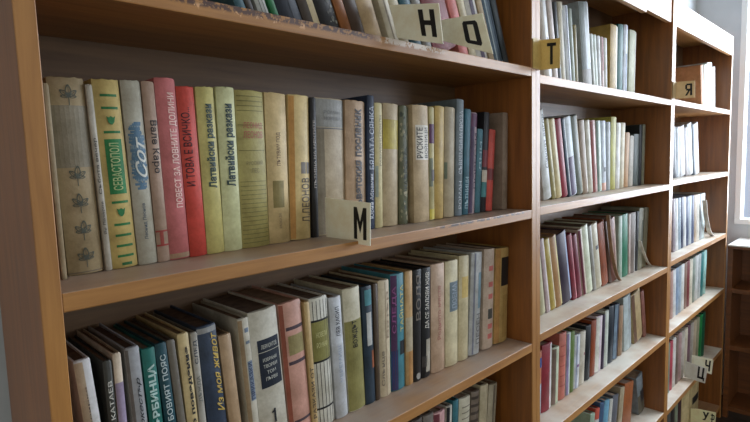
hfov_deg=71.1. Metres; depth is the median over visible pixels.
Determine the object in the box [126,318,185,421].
book
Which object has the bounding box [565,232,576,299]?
book
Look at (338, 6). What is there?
book
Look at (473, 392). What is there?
book
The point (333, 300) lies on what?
book
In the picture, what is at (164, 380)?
book
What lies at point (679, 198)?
book
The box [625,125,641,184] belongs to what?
book
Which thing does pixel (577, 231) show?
book
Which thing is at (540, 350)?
book
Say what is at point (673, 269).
book
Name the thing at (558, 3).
book
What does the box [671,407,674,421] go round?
book
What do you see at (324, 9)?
book
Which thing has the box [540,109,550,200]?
book
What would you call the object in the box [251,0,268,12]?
book
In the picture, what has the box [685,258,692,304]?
book
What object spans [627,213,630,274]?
book
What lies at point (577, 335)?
book
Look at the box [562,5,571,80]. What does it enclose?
book
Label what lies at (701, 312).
book
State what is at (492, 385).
book
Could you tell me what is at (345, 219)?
card
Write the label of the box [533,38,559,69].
card
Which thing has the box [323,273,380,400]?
book
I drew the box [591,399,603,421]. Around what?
book
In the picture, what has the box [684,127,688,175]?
book
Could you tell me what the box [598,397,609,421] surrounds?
book
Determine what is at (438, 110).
book
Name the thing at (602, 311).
book
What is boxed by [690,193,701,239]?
book
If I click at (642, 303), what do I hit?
book
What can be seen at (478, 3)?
book
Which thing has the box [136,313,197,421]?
book
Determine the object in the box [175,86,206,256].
book
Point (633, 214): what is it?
book
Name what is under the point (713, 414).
card
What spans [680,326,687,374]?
book
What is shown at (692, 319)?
book
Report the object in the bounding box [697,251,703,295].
book
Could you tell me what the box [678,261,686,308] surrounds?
book
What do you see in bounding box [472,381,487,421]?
book
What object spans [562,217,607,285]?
book
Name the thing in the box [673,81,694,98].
card
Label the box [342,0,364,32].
book
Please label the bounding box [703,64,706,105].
book
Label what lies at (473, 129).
book
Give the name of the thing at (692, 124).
book
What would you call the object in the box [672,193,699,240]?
book
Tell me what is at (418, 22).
card
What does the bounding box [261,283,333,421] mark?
book
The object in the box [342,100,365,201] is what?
book
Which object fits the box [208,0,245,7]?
book
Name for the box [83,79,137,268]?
book
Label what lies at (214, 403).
book
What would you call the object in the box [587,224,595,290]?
book
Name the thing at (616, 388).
book
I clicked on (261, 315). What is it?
book
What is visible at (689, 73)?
book
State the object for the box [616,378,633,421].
book
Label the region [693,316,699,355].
book
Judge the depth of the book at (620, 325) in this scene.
1.65 m
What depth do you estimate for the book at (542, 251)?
1.29 m
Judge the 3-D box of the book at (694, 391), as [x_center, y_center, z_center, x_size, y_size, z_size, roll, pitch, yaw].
[1.355,0.840,2.339,0.125,0.189,0.138,4,8,45]
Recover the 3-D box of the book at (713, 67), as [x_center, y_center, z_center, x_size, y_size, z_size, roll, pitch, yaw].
[1.443,-0.541,2.347,0.130,0.191,0.078,4,8,45]
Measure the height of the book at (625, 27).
0.216 m
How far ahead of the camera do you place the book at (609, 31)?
1.52 m
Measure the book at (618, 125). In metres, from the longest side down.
0.202 x 0.127 x 0.033 m
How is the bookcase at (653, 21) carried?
on the floor
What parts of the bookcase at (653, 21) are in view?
panel, shelf, shelf, shelf, shelf, rail, panel, paper strip, shelf, rail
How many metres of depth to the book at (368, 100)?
0.87 m
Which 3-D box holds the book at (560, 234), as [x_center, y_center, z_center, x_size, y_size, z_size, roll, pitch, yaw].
[0.450,0.144,1.414,0.130,0.200,0.092,4,8,45]
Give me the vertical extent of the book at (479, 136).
0.172 m
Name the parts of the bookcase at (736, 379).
panel, shelf, shelf, shelf, panel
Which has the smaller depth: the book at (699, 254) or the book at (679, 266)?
the book at (679, 266)
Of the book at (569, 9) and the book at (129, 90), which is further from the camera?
the book at (569, 9)
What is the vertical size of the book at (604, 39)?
0.156 m
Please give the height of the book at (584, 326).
0.158 m
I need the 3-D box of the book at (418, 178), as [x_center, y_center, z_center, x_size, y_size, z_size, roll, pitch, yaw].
[0.042,-0.087,0.985,0.126,0.210,0.042,4,7,45]
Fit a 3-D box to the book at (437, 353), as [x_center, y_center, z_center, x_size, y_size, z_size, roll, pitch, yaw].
[0.076,0.199,1.039,0.131,0.208,0.041,4,7,45]
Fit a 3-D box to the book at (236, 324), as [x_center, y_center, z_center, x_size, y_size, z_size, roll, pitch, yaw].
[-0.213,0.239,0.756,0.131,0.203,0.028,4,8,45]
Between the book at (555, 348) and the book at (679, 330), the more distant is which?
the book at (679, 330)
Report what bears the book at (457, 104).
on the bookcase at (192, 43)
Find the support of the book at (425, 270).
on the bookcase at (192, 43)
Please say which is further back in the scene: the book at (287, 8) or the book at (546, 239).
the book at (546, 239)
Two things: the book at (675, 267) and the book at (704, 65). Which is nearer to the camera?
the book at (675, 267)
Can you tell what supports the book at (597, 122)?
on the bookcase at (653, 21)
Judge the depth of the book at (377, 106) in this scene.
0.88 m
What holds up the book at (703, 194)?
on the bookcase at (698, 40)
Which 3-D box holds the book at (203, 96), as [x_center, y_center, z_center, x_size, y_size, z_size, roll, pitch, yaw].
[-0.250,-0.054,0.712,0.116,0.213,0.025,4,9,45]
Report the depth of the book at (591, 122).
1.48 m
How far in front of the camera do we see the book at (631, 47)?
1.64 m
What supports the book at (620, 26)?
on the bookcase at (653, 21)
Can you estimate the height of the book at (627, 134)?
0.175 m
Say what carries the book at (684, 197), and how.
on the bookcase at (698, 40)
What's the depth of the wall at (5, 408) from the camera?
0.64 m
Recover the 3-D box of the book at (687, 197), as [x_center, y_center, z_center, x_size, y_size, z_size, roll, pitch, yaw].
[1.201,0.037,2.132,0.125,0.201,0.052,4,8,45]
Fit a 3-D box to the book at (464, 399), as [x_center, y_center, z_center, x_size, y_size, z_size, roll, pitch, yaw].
[0.143,0.483,1.128,0.120,0.207,0.055,4,8,45]
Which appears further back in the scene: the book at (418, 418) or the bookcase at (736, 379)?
the bookcase at (736, 379)
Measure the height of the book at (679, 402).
0.200 m
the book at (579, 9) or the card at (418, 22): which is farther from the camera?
the book at (579, 9)
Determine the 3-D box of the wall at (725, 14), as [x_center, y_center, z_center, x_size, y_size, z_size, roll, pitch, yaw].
[3.518,-0.383,0.891,5.215,2.890,0.120,4,8,45]
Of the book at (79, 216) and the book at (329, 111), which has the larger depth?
the book at (329, 111)
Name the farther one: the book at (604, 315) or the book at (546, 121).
the book at (604, 315)
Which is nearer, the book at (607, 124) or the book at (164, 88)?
the book at (164, 88)
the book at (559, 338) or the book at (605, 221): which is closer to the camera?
the book at (559, 338)
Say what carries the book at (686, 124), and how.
on the bookcase at (698, 40)
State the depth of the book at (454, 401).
1.06 m
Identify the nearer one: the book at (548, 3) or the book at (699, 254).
the book at (548, 3)
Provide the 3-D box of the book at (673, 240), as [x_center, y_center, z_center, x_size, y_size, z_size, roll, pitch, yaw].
[1.078,0.051,2.009,0.125,0.204,0.053,4,8,45]
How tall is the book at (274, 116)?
0.213 m
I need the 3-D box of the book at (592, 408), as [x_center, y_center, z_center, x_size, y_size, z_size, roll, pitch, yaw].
[0.613,0.663,1.606,0.130,0.159,0.058,4,8,45]
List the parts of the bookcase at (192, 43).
panel, panel, shelf, shelf, shelf, panel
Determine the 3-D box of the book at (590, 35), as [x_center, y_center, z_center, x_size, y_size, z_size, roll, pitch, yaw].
[0.553,-0.408,1.479,0.125,0.154,0.038,4,8,45]
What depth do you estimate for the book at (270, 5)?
0.69 m
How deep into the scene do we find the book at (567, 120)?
1.37 m
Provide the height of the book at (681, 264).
0.188 m
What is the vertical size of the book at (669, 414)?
0.206 m
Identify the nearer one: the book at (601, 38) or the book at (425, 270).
the book at (425, 270)
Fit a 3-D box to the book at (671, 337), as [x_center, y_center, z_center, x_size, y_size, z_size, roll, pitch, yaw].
[1.126,0.589,2.093,0.125,0.194,0.037,4,7,45]
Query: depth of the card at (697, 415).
2.21 m
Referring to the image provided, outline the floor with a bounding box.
[715,394,747,421]
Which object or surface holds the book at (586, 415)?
on the bookcase at (653, 21)
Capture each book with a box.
[42,76,103,275]
[43,83,66,279]
[66,340,100,421]
[68,335,116,421]
[76,329,126,421]
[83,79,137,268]
[83,84,112,270]
[88,323,147,421]
[111,325,162,421]
[115,321,175,421]
[118,80,156,264]
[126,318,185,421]
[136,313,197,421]
[139,81,169,261]
[145,77,189,259]
[153,313,205,421]
[154,305,226,421]
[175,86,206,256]
[192,86,224,253]
[192,301,258,421]
[203,291,286,421]
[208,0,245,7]
[212,87,241,251]
[216,327,240,421]
[232,285,310,421]
[234,90,268,248]
[243,0,253,9]
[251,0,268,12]
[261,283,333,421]
[262,92,289,243]
[264,0,278,14]
[274,0,301,19]
[285,94,309,239]
[291,283,347,418]
[294,275,364,412]
[295,0,319,23]
[300,299,317,421]
[308,97,318,237]
[312,0,339,27]
[314,97,344,235]
[321,275,375,404]
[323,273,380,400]
[329,269,390,397]
[331,0,350,29]
[340,95,374,228]
[341,264,404,391]
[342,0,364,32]
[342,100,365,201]
[355,0,381,35]
[356,262,412,385]
[365,261,420,381]
[371,0,398,39]
[373,259,429,377]
[374,102,382,227]
[381,103,397,225]
[382,255,444,373]
[388,0,408,41]
[397,0,421,44]
[398,105,407,223]
[399,253,457,366]
[404,105,428,222]
[408,416,421,421]
[410,0,431,46]
[411,248,468,360]
[412,99,463,215]
[419,0,455,49]
[419,410,432,421]
[423,246,481,355]
[427,107,433,219]
[428,106,443,218]
[429,406,444,421]
[436,243,493,349]
[436,401,451,421]
[443,106,454,216]
[444,396,458,421]
[445,0,467,53]
[453,392,469,421]
[455,0,475,55]
[459,242,508,343]
[461,386,478,421]
[462,109,470,214]
[463,0,486,57]
[468,112,476,213]
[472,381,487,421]
[474,0,493,59]
[474,129,482,212]
[475,112,489,211]
[481,0,501,60]
[481,378,496,421]
[485,129,494,210]
[489,0,508,62]
[489,112,507,208]
[540,0,551,76]
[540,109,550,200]
[540,220,592,293]
[540,225,586,294]
[540,227,571,304]
[540,233,561,307]
[540,236,555,310]
[540,238,549,312]
[540,258,544,315]
[540,340,551,412]
[540,350,541,413]
[543,115,576,195]
[544,118,555,199]
[544,330,565,400]
[545,0,557,77]
[548,118,561,198]
[550,114,582,194]
[551,344,558,405]
[552,2,561,78]
[554,118,567,197]
[554,218,601,288]
[556,1,565,78]
[560,118,570,196]
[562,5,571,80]
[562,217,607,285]
[563,329,574,392]
[563,330,570,395]
[564,1,591,83]
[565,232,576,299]
[565,327,585,384]
[566,232,581,297]
[567,8,574,80]
[568,322,590,380]
[571,214,616,281]
[571,409,594,421]
[572,25,577,81]
[573,332,579,388]
[577,117,615,189]
[577,119,587,193]
[577,317,595,376]
[582,213,621,277]
[584,120,592,193]
[586,313,602,372]
[586,405,599,421]
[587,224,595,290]
[588,211,627,276]
[589,24,617,88]
[589,34,594,84]
[589,120,597,192]
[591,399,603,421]
[593,35,597,85]
[594,312,605,368]
[595,120,601,191]
[595,210,635,272]
[595,308,608,366]
[596,36,600,85]
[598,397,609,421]
[600,37,603,86]
[600,121,605,190]
[600,209,638,270]
[601,206,643,268]
[601,396,612,421]
[602,304,613,363]
[602,391,618,421]
[603,38,606,86]
[603,220,611,282]
[605,122,609,190]
[608,384,624,421]
[610,302,619,358]
[612,206,648,266]
[614,24,622,89]
[614,293,630,351]
[615,123,620,188]
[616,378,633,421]
[617,304,622,355]
[619,122,624,187]
[622,24,627,90]
[623,132,629,186]
[624,369,643,414]
[625,124,645,184]
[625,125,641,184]
[627,29,635,92]
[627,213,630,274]
[628,136,633,186]
[630,134,638,185]
[630,288,641,343]
[640,289,645,336]
[667,412,670,421]
[668,342,669,392]
[669,270,672,318]
[669,336,675,387]
[669,339,672,390]
[671,198,675,251]
[671,266,678,314]
[671,268,675,316]
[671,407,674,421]
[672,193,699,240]
[672,194,693,243]
[672,195,688,245]
[672,196,682,247]
[672,197,680,249]
[672,264,681,312]
[672,334,678,383]
[673,126,676,177]
[674,122,692,175]
[674,125,684,176]
[674,192,704,238]
[674,196,685,246]
[674,331,681,380]
[674,404,677,421]
[675,62,711,106]
[675,64,703,104]
[675,198,677,250]
[676,126,679,177]
[676,263,684,310]
[677,400,680,421]
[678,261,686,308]
[678,329,684,377]
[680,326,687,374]
[681,390,689,421]
[682,259,689,306]
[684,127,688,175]
[684,195,690,244]
[684,324,690,361]
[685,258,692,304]
[686,194,696,241]
[686,321,693,362]
[688,256,695,302]
[689,381,698,421]
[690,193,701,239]
[690,318,696,354]
[691,122,698,174]
[691,123,694,174]
[691,254,698,300]
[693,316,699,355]
[694,253,700,298]
[696,313,702,356]
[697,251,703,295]
[699,311,705,355]
[701,249,706,293]
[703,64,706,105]
[712,66,714,106]
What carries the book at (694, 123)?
on the bookcase at (698, 40)
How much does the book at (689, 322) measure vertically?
0.197 m
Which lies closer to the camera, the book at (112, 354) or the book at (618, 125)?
the book at (112, 354)
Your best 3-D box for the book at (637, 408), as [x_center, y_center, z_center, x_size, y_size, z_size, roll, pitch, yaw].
[0.883,0.632,1.875,0.130,0.151,0.086,4,8,45]
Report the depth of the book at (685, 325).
2.18 m
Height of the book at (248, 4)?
0.202 m
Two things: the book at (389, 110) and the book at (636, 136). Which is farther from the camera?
the book at (636, 136)
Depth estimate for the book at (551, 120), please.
1.31 m
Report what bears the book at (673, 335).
on the bookcase at (698, 40)
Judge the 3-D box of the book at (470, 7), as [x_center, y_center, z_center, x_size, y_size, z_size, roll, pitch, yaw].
[0.139,-0.393,1.046,0.130,0.210,0.115,4,8,45]
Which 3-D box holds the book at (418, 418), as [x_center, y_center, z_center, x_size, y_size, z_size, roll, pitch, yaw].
[0.039,0.492,1.024,0.120,0.216,0.036,4,8,45]
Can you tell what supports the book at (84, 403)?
on the bookcase at (192, 43)
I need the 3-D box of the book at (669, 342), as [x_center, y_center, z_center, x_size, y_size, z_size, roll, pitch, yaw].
[1.075,0.596,2.041,0.125,0.193,0.035,4,7,45]
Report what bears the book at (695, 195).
on the bookcase at (698, 40)
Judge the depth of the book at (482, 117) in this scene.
1.08 m
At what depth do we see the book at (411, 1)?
0.90 m
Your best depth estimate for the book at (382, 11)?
0.84 m
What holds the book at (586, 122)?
on the bookcase at (653, 21)
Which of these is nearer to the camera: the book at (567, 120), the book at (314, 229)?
the book at (314, 229)
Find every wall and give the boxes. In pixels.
[0,0,695,421]
[696,0,749,394]
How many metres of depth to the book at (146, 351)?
0.62 m
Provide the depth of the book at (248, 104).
0.71 m
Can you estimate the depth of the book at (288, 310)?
0.76 m
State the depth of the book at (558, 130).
1.33 m
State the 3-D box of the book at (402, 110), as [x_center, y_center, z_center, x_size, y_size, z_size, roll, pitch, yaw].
[0.011,-0.083,0.962,0.119,0.208,0.030,4,8,45]
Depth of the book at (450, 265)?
1.02 m
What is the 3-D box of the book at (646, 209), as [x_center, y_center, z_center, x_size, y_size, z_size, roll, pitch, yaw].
[0.883,0.086,1.843,0.130,0.207,0.062,4,8,45]
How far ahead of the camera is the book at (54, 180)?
0.54 m
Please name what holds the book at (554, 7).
on the bookcase at (653, 21)
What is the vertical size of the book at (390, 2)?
0.205 m
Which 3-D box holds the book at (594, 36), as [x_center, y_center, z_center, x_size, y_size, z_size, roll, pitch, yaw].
[0.567,-0.410,1.492,0.125,0.155,0.043,4,8,45]
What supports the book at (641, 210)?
on the bookcase at (653, 21)
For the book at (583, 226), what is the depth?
1.47 m
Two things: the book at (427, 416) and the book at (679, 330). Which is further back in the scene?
the book at (679, 330)
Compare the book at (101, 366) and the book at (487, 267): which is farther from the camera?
the book at (487, 267)
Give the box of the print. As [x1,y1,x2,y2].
[325,0,336,23]
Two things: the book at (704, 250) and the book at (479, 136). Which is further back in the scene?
the book at (704, 250)
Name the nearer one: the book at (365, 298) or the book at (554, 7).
the book at (365, 298)
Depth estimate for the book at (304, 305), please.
0.78 m
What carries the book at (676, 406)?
on the bookcase at (698, 40)
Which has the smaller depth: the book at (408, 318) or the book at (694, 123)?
the book at (408, 318)
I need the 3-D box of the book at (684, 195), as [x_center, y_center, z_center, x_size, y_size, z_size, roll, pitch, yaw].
[1.228,0.034,2.158,0.125,0.200,0.051,4,8,45]
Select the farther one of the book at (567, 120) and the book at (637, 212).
the book at (637, 212)
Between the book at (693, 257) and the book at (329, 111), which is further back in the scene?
the book at (693, 257)
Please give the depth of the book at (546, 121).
1.29 m
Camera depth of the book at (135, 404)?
0.60 m
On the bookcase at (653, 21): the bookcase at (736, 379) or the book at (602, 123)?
the book at (602, 123)
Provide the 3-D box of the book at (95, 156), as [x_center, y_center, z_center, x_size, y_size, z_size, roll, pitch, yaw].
[-0.344,-0.038,0.619,0.116,0.206,0.007,4,10,45]
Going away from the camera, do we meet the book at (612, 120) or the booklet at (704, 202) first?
the book at (612, 120)
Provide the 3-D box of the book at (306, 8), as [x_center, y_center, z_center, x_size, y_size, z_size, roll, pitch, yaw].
[-0.161,-0.353,0.746,0.130,0.207,0.107,4,8,45]
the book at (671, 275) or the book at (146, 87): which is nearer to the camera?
the book at (146, 87)
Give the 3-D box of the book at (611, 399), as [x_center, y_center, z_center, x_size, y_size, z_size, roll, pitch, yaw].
[0.687,0.658,1.680,0.130,0.150,0.051,4,8,45]
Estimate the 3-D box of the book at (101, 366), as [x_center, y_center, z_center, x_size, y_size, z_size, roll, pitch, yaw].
[-0.336,0.259,0.634,0.131,0.195,0.009,4,9,45]
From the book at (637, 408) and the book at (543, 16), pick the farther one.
the book at (637, 408)
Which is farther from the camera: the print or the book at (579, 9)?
the book at (579, 9)
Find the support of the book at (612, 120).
on the bookcase at (653, 21)
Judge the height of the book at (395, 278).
0.208 m
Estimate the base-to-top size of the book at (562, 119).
0.204 m
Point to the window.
(745, 17)
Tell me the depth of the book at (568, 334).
1.39 m
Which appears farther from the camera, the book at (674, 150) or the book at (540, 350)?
the book at (674, 150)
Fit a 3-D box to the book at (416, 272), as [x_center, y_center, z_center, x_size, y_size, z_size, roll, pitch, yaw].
[0.033,0.206,0.999,0.131,0.207,0.029,4,8,45]
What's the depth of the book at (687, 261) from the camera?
2.13 m
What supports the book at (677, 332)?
on the bookcase at (698, 40)
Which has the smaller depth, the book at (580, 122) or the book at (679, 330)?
the book at (580, 122)
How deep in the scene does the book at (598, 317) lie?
1.53 m
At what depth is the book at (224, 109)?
0.69 m
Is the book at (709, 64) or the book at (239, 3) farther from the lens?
the book at (709, 64)
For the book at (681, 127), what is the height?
0.200 m
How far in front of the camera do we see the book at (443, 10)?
0.94 m
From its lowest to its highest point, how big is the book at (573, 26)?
0.161 m
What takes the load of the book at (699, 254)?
on the bookcase at (698, 40)
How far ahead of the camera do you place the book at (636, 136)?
1.72 m
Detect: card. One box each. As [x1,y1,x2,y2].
[325,198,370,245]
[390,3,442,43]
[441,13,492,53]
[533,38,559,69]
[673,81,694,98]
[684,361,707,382]
[691,408,710,421]
[692,355,712,373]
[695,408,715,421]
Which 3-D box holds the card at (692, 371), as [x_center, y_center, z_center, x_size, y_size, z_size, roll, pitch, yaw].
[1.288,0.647,2.108,0.080,0.074,0.002,4,8,45]
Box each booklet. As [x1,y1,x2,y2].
[606,215,621,280]
[702,200,714,235]
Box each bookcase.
[0,0,535,421]
[536,0,674,421]
[665,0,733,421]
[722,238,749,421]
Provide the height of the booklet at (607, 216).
0.214 m
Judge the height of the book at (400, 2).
0.207 m
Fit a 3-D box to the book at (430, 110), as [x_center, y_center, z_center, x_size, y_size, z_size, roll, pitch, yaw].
[0.064,-0.090,1.010,0.118,0.209,0.015,4,6,45]
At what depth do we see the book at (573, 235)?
1.42 m
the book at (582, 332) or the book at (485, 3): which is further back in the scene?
the book at (582, 332)
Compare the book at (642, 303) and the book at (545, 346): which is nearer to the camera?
the book at (545, 346)
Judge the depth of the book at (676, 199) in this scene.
1.98 m
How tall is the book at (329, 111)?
0.211 m
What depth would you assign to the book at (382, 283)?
0.90 m
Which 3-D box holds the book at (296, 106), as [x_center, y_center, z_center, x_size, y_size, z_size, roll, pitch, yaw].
[-0.149,-0.066,0.813,0.116,0.213,0.044,4,8,45]
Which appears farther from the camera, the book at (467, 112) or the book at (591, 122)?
the book at (591, 122)
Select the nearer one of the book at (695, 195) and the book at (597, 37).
the book at (597, 37)
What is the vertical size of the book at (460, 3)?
0.204 m
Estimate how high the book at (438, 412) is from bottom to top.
0.206 m
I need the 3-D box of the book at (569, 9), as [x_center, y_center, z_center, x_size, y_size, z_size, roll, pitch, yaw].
[0.462,-0.418,1.386,0.125,0.197,0.045,4,8,45]
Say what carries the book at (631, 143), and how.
on the bookcase at (653, 21)
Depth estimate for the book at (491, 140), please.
1.10 m
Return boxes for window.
[734,0,749,224]
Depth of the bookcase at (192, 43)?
0.71 m
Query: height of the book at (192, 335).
0.201 m
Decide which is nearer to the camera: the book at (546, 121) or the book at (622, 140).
the book at (546, 121)
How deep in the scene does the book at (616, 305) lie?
1.62 m
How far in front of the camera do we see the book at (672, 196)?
2.03 m
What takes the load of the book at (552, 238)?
on the bookcase at (653, 21)
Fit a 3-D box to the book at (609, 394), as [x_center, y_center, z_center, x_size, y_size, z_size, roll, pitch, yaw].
[0.714,0.653,1.707,0.130,0.153,0.074,4,8,45]
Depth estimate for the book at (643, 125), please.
1.77 m
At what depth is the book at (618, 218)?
1.63 m
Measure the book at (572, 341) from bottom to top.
0.167 m
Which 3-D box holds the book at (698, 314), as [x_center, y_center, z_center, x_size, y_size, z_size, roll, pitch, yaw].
[1.395,0.553,2.361,0.125,0.199,0.060,4,8,45]
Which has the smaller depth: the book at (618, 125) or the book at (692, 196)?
the book at (618, 125)
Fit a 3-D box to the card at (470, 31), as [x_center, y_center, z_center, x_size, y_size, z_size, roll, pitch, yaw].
[0.153,-0.292,0.879,0.103,0.074,0.002,4,8,45]
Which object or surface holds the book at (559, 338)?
on the bookcase at (653, 21)
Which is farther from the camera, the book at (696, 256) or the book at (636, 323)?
the book at (696, 256)
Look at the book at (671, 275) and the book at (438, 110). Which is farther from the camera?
the book at (671, 275)
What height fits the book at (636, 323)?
0.188 m
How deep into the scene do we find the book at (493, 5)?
1.07 m
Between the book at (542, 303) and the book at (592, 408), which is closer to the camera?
the book at (542, 303)
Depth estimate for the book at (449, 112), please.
1.00 m
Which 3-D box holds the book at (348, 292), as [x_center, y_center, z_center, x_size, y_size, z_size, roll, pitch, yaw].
[-0.077,0.220,0.892,0.131,0.204,0.036,4,10,45]
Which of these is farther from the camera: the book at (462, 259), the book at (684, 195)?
the book at (684, 195)
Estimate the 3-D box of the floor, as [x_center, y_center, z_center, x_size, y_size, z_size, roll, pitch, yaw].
[1.459,1.366,-0.994,5.315,0.100,6.150,4,8,45]
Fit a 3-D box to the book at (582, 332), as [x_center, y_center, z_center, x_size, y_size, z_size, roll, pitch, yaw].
[0.533,0.405,1.505,0.130,0.150,0.044,4,8,45]
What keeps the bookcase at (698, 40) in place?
on the floor
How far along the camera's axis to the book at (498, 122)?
1.13 m
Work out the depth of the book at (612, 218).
1.60 m
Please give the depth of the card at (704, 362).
2.17 m
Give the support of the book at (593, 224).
on the bookcase at (653, 21)
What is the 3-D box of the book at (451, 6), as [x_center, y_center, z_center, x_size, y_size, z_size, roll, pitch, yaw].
[0.096,-0.385,1.003,0.130,0.207,0.107,4,8,45]
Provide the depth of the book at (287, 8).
0.70 m
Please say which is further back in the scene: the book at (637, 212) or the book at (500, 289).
the book at (637, 212)
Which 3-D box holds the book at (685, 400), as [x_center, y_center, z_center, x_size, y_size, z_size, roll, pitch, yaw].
[1.262,0.849,2.246,0.125,0.195,0.117,4,8,45]
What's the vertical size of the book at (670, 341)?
0.193 m
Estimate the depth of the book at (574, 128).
1.40 m
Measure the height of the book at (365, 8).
0.210 m
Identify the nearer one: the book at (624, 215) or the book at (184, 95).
the book at (184, 95)
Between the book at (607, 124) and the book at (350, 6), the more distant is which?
the book at (607, 124)
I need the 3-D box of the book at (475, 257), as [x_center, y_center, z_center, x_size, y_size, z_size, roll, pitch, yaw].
[0.163,0.186,1.120,0.131,0.214,0.054,4,8,45]
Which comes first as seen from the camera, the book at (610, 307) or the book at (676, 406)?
the book at (610, 307)
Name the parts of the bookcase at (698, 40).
panel, shelf, shelf, shelf, shelf, shelf, rail, panel, shelf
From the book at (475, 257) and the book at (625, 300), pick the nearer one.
the book at (475, 257)
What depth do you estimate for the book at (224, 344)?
0.69 m
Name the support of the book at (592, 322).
on the bookcase at (653, 21)
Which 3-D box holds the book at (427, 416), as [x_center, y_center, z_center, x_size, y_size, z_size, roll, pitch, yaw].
[0.061,0.490,1.047,0.120,0.214,0.041,4,8,45]
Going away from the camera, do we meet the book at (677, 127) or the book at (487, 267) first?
the book at (487, 267)
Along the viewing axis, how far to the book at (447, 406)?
1.04 m

